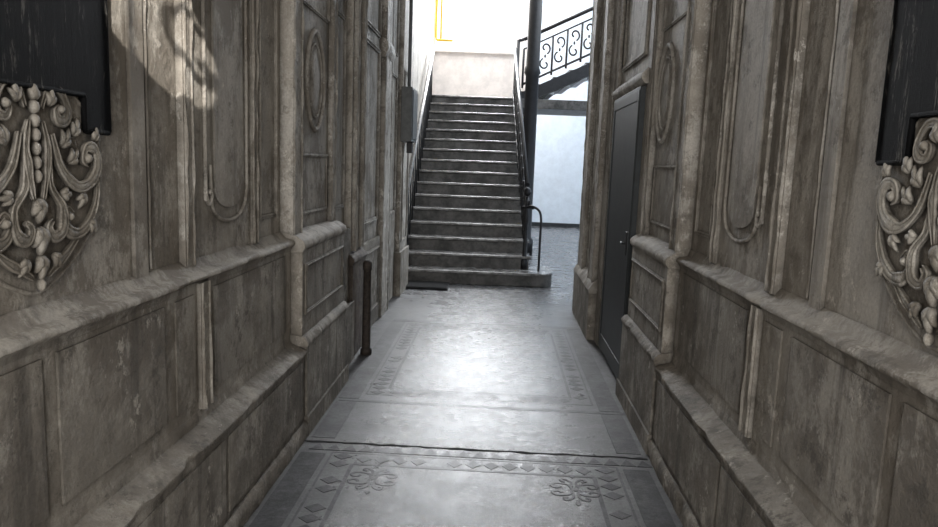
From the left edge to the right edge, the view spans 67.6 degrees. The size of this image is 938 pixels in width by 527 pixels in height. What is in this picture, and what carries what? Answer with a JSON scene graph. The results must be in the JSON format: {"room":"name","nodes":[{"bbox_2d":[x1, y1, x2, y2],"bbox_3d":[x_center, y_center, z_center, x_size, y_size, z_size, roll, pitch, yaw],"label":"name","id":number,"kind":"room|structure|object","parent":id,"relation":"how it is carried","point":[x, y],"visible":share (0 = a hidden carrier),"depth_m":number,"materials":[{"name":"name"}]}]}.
{"room":"entrance hallway","nodes":[
{"label":"entrance hallway","id":0,"kind":"room"},
{"bbox_2d":[0,0,409,526],"bbox_3d":[-1.034,-1.141,3.323,0.463,4.252,10.000,3,8,2],"label":"wall","id":1,"kind":"structure","parent":0,"point":[254,157],"depth_m":2.67,"materials":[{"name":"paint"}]},
{"bbox_2d":[0,83,101,295],"bbox_3d":[-1.049,-0.191,1.697,0.038,0.546,0.592,3,8,2],"label":"carved cartouche","id":2,"kind":"object","parent":1,"relation":"attached to","point":[50,170],"visible":0.99,"depth_m":1.72,"materials":[{"name":"paint"}]},
{"bbox_2d":[0,0,111,135],"bbox_3d":[-1.026,-1.158,1.298,0.024,1.766,1.186,3,8,2],"label":"wooden panel","id":3,"kind":"object","parent":1,"relation":"attached to","point":[60,46],"visible":0.98,"depth_m":1.76,"materials":[{"name":"paint"}]},
{"bbox_2d":[400,0,417,152],"bbox_3d":[-0.625,-2.544,7.631,0.130,2.650,0.450,3,8,2],"label":"meter box","id":4,"kind":"object","parent":1,"relation":"attached to","point":[409,95],"visible":1,"depth_m":7.58,"materials":[{"name":"grey metal"}]},
{"bbox_2d":[409,0,433,163],"bbox_3d":[-0.936,-3.634,11.494,0.298,6.900,7.250,2,8,0],"label":"wall","id":5,"kind":"structure","parent":0,"point":[423,10],"depth_m":11.60,"materials":[{"name":"paint"}]},
{"bbox_2d":[242,226,682,526],"bbox_3d":[2.449,0.527,8.354,8.700,0.203,19.800,3,8,2],"label":"floor","id":6,"kind":"structure","parent":0,"point":[518,362],"depth_m":4.00,"materials":[{"name":"grey stone"}]},
{"bbox_2d":[360,260,371,354],"bbox_3d":[-0.794,0.342,5.440,0.090,0.740,0.090,3,8,2],"label":"post","id":7,"kind":"object","parent":6,"relation":"on","point":[366,349],"visible":1,"depth_m":5.42,"materials":[{"name":"black metal"}]},
{"bbox_2d":[406,280,449,290],"bbox_3d":[-0.517,0.267,8.570,0.540,0.032,0.440,3,8,2],"label":"doormat","id":8,"kind":"object","parent":6,"relation":"on","point":[422,285],"visible":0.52,"depth_m":8.47,"materials":[{"name":"rubber"}]},
{"bbox_2d":[408,95,586,286],"bbox_3d":[0.970,-1.525,11.823,3.915,2.780,6.618,3,8,2],"label":"staircase","id":9,"kind":"structure","parent":6,"relation":"on","point":[466,224],"depth_m":10.31,"materials":[{"name":"stone"}]},
{"bbox_2d":[407,45,434,244],"bbox_3d":[-0.782,-2.043,11.107,0.128,3.526,4.788,2,8,0],"label":"stair handrail","id":10,"kind":"object","parent":9,"relation":"on","point":[415,161],"visible":0.73,"depth_m":10.71,"materials":[{"name":"paint"}]},
{"bbox_2d":[513,47,541,270],"bbox_3d":[0.779,-1.997,11.105,0.253,3.554,4.782,2,8,-2],"label":"balustrade","id":11,"kind":"object","parent":9,"relation":"on","point":[524,191],"visible":1,"depth_m":10.00,"materials":[{"name":"black metal"}]},
{"bbox_2d":[517,7,592,98],"bbox_3d":[2.801,-4.512,13.887,3.760,3.052,1.465,2,8,0],"label":"balustrade","id":12,"kind":"object","parent":9,"relation":"on","point":[574,78],"visible":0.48,"depth_m":13.28,"materials":[{"name":"metal"}]},
{"bbox_2d":[522,0,542,254],"bbox_3d":[1.064,-3.327,11.653,0.300,6.400,0.300,3,8,2],"label":"column","id":13,"kind":"structure","parent":6,"relation":"on","point":[532,72],"depth_m":11.63,"materials":[{"name":"black metal"}]},
{"bbox_2d":[432,0,528,142],"bbox_3d":[0.082,-4.070,14.851,2.300,6.900,0.370,2,8,0],"label":"wall","id":14,"kind":"structure","parent":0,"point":[455,72],"depth_m":14.73,"materials":[{"name":"beige paint"}]},
{"bbox_2d":[435,0,452,41],"bbox_3d":[-0.471,-6.050,14.367,0.378,2.888,0.053,2,8,0],"label":"gas pipe","id":15,"kind":"object","parent":14,"relation":"attached to","point":[437,1],"visible":1,"depth_m":14.51,"materials":[{"name":"metal"}]},
{"bbox_2d":[436,0,515,51],"bbox_3d":[0.178,-5.783,14.628,1.710,2.640,0.070,2,8,0],"label":"window","id":16,"kind":"structure","parent":14,"relation":"attached to","point":[479,1],"depth_m":14.74,"materials":[{"name":"white paint"}]},
{"bbox_2d":[438,0,592,227],"bbox_3d":[3.011,-4.336,17.529,8.700,6.900,0.250,3,8,2],"label":"wall","id":17,"kind":"structure","parent":0,"point":[559,148],"depth_m":17.45,"materials":[{"name":"paint"}]},
{"bbox_2d":[572,0,937,526],"bbox_3d":[1.207,-0.969,2.722,0.482,4.252,8.960,3,8,2],"label":"wall","id":18,"kind":"structure","parent":0,"point":[769,376],"depth_m":2.52,"materials":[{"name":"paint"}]},
{"bbox_2d":[599,86,645,377],"bbox_3d":[1.127,-0.231,5.224,0.108,2.020,1.050,3,8,2],"label":"door","id":19,"kind":"structure","parent":18,"relation":"in","point":[629,110],"depth_m":5.08,"materials":[{"name":"wood"}]},
{"bbox_2d":[874,117,937,351],"bbox_3d":[1.044,-0.074,1.540,0.038,0.546,0.592,3,8,2],"label":"carved cartouche","id":20,"kind":"object","parent":18,"relation":"attached to","point":[906,236],"visible":0.98,"depth_m":1.64,"materials":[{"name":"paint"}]},
{"bbox_2d":[875,0,937,165],"bbox_3d":[1.074,-1.050,1.120,0.024,1.771,1.176,3,8,2],"label":"wooden panel","id":21,"kind":"object","parent":18,"relation":"attached to","point":[910,91],"visible":0.89,"depth_m":1.69,"materials":[{"name":"paint"}]}
]}

